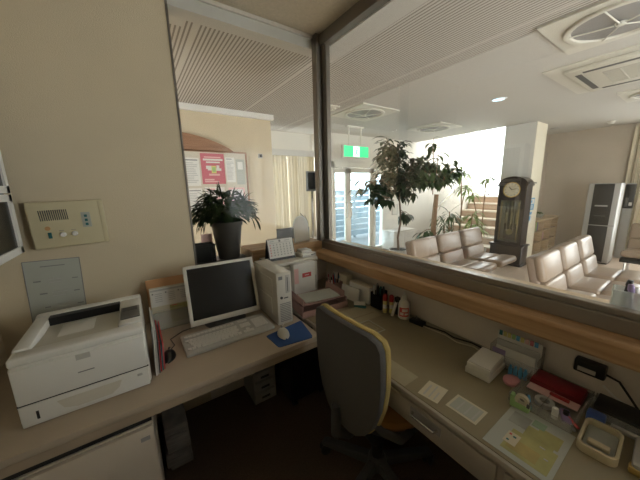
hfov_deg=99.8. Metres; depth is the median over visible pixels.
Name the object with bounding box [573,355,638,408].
adapter
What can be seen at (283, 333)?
computer mouse
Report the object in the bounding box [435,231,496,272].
chair
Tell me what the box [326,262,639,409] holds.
wall
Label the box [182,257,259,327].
computer monitor
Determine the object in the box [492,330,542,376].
card stand
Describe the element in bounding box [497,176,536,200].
hood
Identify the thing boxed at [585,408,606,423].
case
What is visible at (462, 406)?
card
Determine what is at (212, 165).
poster
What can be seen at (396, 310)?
case
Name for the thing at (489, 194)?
window
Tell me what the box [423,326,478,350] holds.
power cable
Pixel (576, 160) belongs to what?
wall
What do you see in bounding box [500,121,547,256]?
wall pillar
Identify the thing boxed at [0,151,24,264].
upper cabinet
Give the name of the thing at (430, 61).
ceiling
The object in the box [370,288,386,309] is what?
rack
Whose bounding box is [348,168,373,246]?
door
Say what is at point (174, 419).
bundle
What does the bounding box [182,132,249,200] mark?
notice board
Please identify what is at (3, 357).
wall
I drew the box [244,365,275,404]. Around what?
drawer unit
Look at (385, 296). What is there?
glue bottle
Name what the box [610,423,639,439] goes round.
ruler
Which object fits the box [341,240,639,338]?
trim
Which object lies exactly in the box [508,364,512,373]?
bottle
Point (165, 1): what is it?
trim
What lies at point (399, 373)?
sheet
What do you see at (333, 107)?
ceiling vent
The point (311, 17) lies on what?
ceiling
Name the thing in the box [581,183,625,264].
water dispenser
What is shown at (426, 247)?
chair
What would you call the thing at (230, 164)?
notice sheet
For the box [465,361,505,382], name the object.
box
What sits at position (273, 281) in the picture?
desktop computer
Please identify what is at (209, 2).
trim
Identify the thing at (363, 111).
ceiling vent
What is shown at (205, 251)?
mesh basket
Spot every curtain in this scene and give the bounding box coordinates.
[272,155,289,228]
[287,156,315,236]
[613,125,639,250]
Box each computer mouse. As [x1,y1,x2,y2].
[164,326,196,363]
[277,323,288,339]
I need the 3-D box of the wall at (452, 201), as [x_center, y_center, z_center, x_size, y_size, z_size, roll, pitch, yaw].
[3.608,-0.972,7.050,2.100,2.000,0.100,-9,13,-34]
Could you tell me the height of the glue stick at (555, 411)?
0.038 m
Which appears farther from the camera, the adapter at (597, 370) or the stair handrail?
the stair handrail
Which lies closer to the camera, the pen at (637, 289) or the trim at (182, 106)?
the pen at (637, 289)
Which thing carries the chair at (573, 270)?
on the beam
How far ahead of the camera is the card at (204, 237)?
1.95 m
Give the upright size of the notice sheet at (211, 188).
0.300 m
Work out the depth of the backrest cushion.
1.02 m
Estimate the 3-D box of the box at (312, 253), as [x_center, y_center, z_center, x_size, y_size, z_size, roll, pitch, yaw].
[-0.108,0.102,2.003,0.117,0.026,0.102,-10,14,-38]
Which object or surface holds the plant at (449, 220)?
on the floor
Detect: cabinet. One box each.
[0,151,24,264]
[1,415,164,479]
[275,313,323,405]
[382,227,414,249]
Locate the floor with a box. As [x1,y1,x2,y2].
[158,245,639,479]
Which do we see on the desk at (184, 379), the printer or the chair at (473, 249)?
the printer
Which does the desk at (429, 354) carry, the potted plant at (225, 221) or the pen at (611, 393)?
the pen at (611, 393)
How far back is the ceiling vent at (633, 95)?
3.26 m
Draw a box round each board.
[149,282,189,329]
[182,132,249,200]
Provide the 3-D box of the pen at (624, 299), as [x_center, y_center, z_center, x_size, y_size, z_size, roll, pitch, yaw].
[1.090,0.204,0.961,0.027,0.131,0.018,1,11,12]
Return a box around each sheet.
[185,157,200,185]
[189,188,202,211]
[205,187,224,204]
[225,157,235,181]
[228,187,244,200]
[235,159,245,183]
[341,305,383,322]
[391,360,417,385]
[482,406,575,479]
[530,198,534,209]
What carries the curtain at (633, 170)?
hanging from the wall at (576, 160)
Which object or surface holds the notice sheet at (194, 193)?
attached to the notice board at (194, 145)
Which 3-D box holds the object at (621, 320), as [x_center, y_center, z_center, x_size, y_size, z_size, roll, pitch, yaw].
[0.931,0.248,1.049,0.060,0.084,3.170,-9,13,-34]
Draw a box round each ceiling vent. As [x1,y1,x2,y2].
[330,104,339,110]
[331,102,399,121]
[406,121,461,132]
[537,0,639,54]
[617,88,639,102]
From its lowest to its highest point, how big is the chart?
0.320 m
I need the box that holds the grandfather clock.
[489,176,536,266]
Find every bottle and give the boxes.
[383,294,387,312]
[389,295,393,312]
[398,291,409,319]
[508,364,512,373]
[513,366,516,375]
[518,368,521,378]
[523,369,527,380]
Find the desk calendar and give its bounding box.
[265,236,294,260]
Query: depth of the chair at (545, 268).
2.58 m
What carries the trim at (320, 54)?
attached to the wall at (557, 360)
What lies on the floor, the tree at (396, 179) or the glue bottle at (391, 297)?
the tree at (396, 179)
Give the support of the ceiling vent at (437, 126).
in the ceiling at (430, 61)
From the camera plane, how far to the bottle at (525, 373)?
1.08 m
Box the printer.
[5,294,151,428]
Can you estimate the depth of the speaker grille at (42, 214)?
1.30 m
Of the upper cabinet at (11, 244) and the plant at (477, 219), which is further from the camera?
the plant at (477, 219)
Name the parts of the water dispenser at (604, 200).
panel, panel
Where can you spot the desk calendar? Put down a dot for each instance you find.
(277, 249)
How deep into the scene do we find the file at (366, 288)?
1.83 m
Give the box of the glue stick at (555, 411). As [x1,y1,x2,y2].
[551,406,558,419]
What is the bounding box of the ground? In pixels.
[336,211,379,245]
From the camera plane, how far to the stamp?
0.89 m
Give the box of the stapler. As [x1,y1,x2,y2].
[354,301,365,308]
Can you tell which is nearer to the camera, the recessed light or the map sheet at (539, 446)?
the map sheet at (539, 446)
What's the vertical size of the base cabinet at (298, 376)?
0.560 m
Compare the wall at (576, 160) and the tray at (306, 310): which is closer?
the tray at (306, 310)
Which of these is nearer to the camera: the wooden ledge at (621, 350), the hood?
the wooden ledge at (621, 350)
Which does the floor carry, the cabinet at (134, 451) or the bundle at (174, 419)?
the cabinet at (134, 451)
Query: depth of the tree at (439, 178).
4.93 m
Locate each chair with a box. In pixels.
[316,303,433,479]
[405,236,439,261]
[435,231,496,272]
[458,227,515,267]
[526,249,627,303]
[548,241,639,297]
[566,235,639,284]
[620,223,639,258]
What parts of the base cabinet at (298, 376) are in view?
door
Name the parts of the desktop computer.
panel, panel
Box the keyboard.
[181,313,274,357]
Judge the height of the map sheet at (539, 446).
0.002 m
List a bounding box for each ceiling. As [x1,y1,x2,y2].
[167,0,639,141]
[214,0,358,34]
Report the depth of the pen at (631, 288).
0.93 m
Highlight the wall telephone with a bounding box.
[622,184,636,207]
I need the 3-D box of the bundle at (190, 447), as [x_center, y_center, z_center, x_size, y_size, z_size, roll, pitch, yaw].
[-0.849,1.188,1.611,0.110,0.053,0.340,-9,13,-34]
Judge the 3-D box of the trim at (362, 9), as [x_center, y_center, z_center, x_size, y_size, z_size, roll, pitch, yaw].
[0.893,-1.258,0.756,0.060,0.080,3.170,-9,13,-34]
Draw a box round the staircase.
[443,195,497,252]
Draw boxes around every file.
[339,272,352,285]
[349,279,372,304]
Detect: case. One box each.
[394,296,400,314]
[503,374,520,386]
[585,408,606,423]
[593,393,639,435]
[627,437,639,477]
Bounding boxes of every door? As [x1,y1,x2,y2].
[334,168,347,240]
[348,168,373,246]
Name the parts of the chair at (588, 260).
backrest, seat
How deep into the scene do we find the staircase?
6.69 m
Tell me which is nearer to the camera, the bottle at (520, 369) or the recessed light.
the bottle at (520, 369)
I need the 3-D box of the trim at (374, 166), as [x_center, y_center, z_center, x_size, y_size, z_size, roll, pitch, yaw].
[0.850,-0.647,5.814,1.490,1.970,0.080,-9,13,-34]
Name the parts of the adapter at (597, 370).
cord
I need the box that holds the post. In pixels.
[613,183,636,257]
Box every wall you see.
[0,0,325,422]
[0,333,7,368]
[179,109,276,255]
[271,130,311,237]
[311,134,323,248]
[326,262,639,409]
[331,132,465,244]
[436,164,482,234]
[537,134,549,211]
[540,122,639,255]
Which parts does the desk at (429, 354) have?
handle, handle plate, drawer, drawer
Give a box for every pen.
[391,298,398,315]
[562,409,579,428]
[603,385,623,402]
[619,279,633,306]
[627,284,634,309]
[635,286,639,309]
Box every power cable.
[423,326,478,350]
[424,325,481,347]
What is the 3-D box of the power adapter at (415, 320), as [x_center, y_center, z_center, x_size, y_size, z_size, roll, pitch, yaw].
[0.559,0.456,1.541,0.040,0.050,0.085,-10,14,-39]
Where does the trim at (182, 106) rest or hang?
attached to the wall at (251, 136)
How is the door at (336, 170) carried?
in the wall at (421, 209)
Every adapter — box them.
[409,316,425,326]
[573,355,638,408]
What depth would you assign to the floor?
1.59 m
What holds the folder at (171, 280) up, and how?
on the desk at (184, 379)
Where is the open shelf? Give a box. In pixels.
[531,214,559,255]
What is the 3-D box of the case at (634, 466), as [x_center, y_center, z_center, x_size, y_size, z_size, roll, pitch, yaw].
[0.920,0.610,0.736,0.144,0.036,0.095,-10,14,-37]
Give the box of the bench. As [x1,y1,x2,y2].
[276,226,308,237]
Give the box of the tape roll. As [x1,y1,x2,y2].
[534,395,554,409]
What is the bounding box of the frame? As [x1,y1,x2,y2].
[392,204,397,214]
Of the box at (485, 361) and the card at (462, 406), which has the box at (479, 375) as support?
the box at (485, 361)
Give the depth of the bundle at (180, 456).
1.43 m
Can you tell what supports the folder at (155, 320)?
on the desk at (184, 379)
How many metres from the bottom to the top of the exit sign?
0.525 m
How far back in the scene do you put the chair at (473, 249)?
4.07 m
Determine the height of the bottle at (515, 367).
0.045 m
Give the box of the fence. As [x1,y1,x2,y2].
[335,190,379,237]
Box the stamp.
[559,408,571,425]
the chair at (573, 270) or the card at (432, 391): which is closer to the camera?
the card at (432, 391)
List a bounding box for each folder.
[145,274,183,309]
[149,307,157,375]
[151,310,158,373]
[154,321,160,372]
[155,320,161,371]
[157,324,163,369]
[158,321,164,368]
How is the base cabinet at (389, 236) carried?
on the floor
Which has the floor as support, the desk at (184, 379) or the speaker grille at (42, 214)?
the desk at (184, 379)
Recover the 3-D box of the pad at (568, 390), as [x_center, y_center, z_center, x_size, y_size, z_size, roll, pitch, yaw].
[0.901,0.555,1.020,0.090,0.030,0.150,-9,13,-34]
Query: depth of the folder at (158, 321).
1.21 m
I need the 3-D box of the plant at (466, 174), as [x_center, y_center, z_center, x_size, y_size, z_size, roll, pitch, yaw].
[2.940,-0.597,5.620,0.726,1.842,0.548,-9,13,-34]
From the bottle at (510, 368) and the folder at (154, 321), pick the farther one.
the folder at (154, 321)
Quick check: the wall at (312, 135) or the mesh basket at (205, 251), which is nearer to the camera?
the mesh basket at (205, 251)
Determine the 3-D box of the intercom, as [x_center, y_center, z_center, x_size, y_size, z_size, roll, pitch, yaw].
[-1.255,-0.083,1.352,0.286,0.225,0.059,-10,14,-33]
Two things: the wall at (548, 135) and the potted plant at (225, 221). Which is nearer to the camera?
the potted plant at (225, 221)
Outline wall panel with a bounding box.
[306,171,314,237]
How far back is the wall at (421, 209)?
6.84 m
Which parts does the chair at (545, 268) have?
backrest, seat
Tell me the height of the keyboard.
0.030 m
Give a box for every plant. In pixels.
[191,182,260,261]
[436,204,462,234]
[454,166,476,229]
[459,210,491,237]
[460,176,496,251]
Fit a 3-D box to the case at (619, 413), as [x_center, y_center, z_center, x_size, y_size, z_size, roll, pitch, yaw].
[1.004,0.577,0.874,0.090,0.037,0.156,-9,13,-34]
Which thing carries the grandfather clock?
on the floor
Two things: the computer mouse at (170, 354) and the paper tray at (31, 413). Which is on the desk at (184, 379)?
the computer mouse at (170, 354)
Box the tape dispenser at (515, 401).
[510,391,530,413]
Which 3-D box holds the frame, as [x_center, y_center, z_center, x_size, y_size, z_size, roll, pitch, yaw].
[1.784,-0.723,6.423,0.200,0.240,0.014,-9,13,-34]
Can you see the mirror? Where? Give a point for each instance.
(300, 224)
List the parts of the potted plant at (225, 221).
pot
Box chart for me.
[21,257,86,322]
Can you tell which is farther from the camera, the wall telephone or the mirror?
the wall telephone
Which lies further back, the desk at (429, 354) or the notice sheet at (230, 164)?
the notice sheet at (230, 164)
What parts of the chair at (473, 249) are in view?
backrest, seat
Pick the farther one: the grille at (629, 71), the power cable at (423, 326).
the grille at (629, 71)
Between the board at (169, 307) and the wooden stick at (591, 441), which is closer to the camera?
the wooden stick at (591, 441)
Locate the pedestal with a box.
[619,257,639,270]
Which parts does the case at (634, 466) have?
trim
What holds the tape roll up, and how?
in the desk tray
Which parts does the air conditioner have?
panel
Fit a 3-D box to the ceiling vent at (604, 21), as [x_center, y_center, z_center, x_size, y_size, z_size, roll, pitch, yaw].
[1.928,-1.399,1.723,0.680,0.046,0.680,-9,13,-34]
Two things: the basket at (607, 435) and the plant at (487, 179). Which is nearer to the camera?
the basket at (607, 435)
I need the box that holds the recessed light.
[490,97,506,101]
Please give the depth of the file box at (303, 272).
1.86 m
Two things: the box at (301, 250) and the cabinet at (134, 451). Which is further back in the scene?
the box at (301, 250)
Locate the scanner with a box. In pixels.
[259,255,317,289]
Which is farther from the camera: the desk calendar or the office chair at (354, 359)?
the desk calendar
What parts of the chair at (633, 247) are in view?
seat, backrest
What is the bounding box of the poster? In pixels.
[200,153,225,183]
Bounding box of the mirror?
[293,213,308,242]
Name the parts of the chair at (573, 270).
backrest, seat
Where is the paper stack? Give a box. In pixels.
[298,288,339,302]
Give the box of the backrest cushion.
[321,303,390,433]
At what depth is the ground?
7.97 m
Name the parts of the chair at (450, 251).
backrest, seat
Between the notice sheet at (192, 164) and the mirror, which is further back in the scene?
the notice sheet at (192, 164)
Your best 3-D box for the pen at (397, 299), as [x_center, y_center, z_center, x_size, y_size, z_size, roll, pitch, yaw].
[0.451,0.405,1.626,0.047,0.122,0.018,7,14,36]
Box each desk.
[0,309,316,479]
[292,278,639,479]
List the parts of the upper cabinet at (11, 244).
door, pane, door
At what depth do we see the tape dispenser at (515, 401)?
0.94 m
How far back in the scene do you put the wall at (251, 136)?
3.77 m
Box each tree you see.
[347,136,437,253]
[405,137,465,238]
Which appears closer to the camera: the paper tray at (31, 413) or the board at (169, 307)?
the paper tray at (31, 413)
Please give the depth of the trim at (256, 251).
2.14 m
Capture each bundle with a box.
[161,403,187,438]
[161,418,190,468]
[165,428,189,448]
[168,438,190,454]
[171,445,192,470]
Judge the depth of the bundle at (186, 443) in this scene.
1.45 m
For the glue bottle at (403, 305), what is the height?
0.165 m
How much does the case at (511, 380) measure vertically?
0.017 m
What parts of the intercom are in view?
switch panel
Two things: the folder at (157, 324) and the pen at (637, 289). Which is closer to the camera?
the pen at (637, 289)
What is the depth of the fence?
8.02 m
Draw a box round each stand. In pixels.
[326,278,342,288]
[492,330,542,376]
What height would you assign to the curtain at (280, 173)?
1.590 m
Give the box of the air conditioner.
[542,44,639,93]
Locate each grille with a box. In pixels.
[37,209,67,220]
[280,301,291,321]
[602,63,639,81]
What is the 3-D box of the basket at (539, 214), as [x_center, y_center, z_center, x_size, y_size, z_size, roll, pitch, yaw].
[4.607,-0.536,5.669,0.180,0.123,0.180,-9,13,-34]
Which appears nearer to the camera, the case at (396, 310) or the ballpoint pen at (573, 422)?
the ballpoint pen at (573, 422)
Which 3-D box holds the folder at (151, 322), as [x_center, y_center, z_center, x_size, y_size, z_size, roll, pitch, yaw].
[-0.771,0.458,1.243,0.017,0.225,0.240,-9,13,-34]
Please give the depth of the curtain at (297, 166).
5.16 m
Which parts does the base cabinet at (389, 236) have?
door, door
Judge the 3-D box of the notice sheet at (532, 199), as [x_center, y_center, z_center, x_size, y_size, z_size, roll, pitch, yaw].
[3.901,-0.664,4.955,0.220,0.220,0.004,-9,13,-34]
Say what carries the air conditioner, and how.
attached to the ceiling at (430, 61)
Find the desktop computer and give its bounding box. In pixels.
[254,259,292,324]
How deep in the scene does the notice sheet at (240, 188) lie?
3.69 m
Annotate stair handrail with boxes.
[438,158,481,208]
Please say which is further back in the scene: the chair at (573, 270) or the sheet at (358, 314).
the chair at (573, 270)
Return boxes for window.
[464,129,497,195]
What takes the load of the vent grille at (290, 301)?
attached to the desktop computer
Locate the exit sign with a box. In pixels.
[341,125,368,158]
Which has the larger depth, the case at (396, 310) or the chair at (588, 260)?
the chair at (588, 260)
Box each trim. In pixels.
[164,0,196,264]
[179,102,273,120]
[197,0,311,38]
[241,237,321,262]
[272,149,314,156]
[311,33,332,240]
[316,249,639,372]
[319,0,389,45]
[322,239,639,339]
[331,161,384,248]
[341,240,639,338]
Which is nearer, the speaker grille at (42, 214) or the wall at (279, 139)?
the speaker grille at (42, 214)
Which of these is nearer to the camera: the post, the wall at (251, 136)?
the wall at (251, 136)
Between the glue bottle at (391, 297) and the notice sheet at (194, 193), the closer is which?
the glue bottle at (391, 297)
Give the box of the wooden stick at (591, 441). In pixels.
[587,437,610,453]
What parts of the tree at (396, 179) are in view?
pot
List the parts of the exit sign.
lit panel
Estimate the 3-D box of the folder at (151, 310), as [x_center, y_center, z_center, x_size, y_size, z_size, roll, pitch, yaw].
[-0.769,0.466,1.254,0.016,0.205,0.240,-9,13,-34]
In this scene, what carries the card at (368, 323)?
on the desk at (429, 354)
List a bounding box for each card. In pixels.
[201,233,212,241]
[361,320,384,332]
[418,380,447,403]
[446,394,487,424]
[526,382,580,411]
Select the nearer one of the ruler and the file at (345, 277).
the ruler
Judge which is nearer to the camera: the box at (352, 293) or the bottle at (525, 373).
the bottle at (525, 373)
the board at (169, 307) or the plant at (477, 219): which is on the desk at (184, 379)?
the board at (169, 307)
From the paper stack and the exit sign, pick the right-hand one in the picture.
the exit sign
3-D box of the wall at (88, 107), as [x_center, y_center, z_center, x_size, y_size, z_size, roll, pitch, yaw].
[-0.818,-0.133,1.760,2.080,2.590,0.120,-9,13,-34]
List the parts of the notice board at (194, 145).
board panel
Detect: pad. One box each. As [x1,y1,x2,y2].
[267,321,311,346]
[530,369,587,406]
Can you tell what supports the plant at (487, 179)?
on the floor
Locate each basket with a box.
[195,241,216,264]
[536,212,543,217]
[576,418,623,467]
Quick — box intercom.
[23,199,109,249]
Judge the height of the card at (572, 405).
0.012 m
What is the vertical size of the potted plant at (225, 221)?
0.584 m
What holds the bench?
on the floor
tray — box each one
[18,366,150,428]
[291,282,347,318]
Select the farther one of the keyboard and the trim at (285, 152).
the trim at (285, 152)
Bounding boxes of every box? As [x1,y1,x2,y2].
[290,260,314,293]
[295,251,315,257]
[297,248,310,252]
[342,284,360,301]
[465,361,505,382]
[467,347,504,376]
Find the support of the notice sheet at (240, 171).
attached to the notice board at (194, 145)
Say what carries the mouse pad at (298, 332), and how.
on the desk at (184, 379)

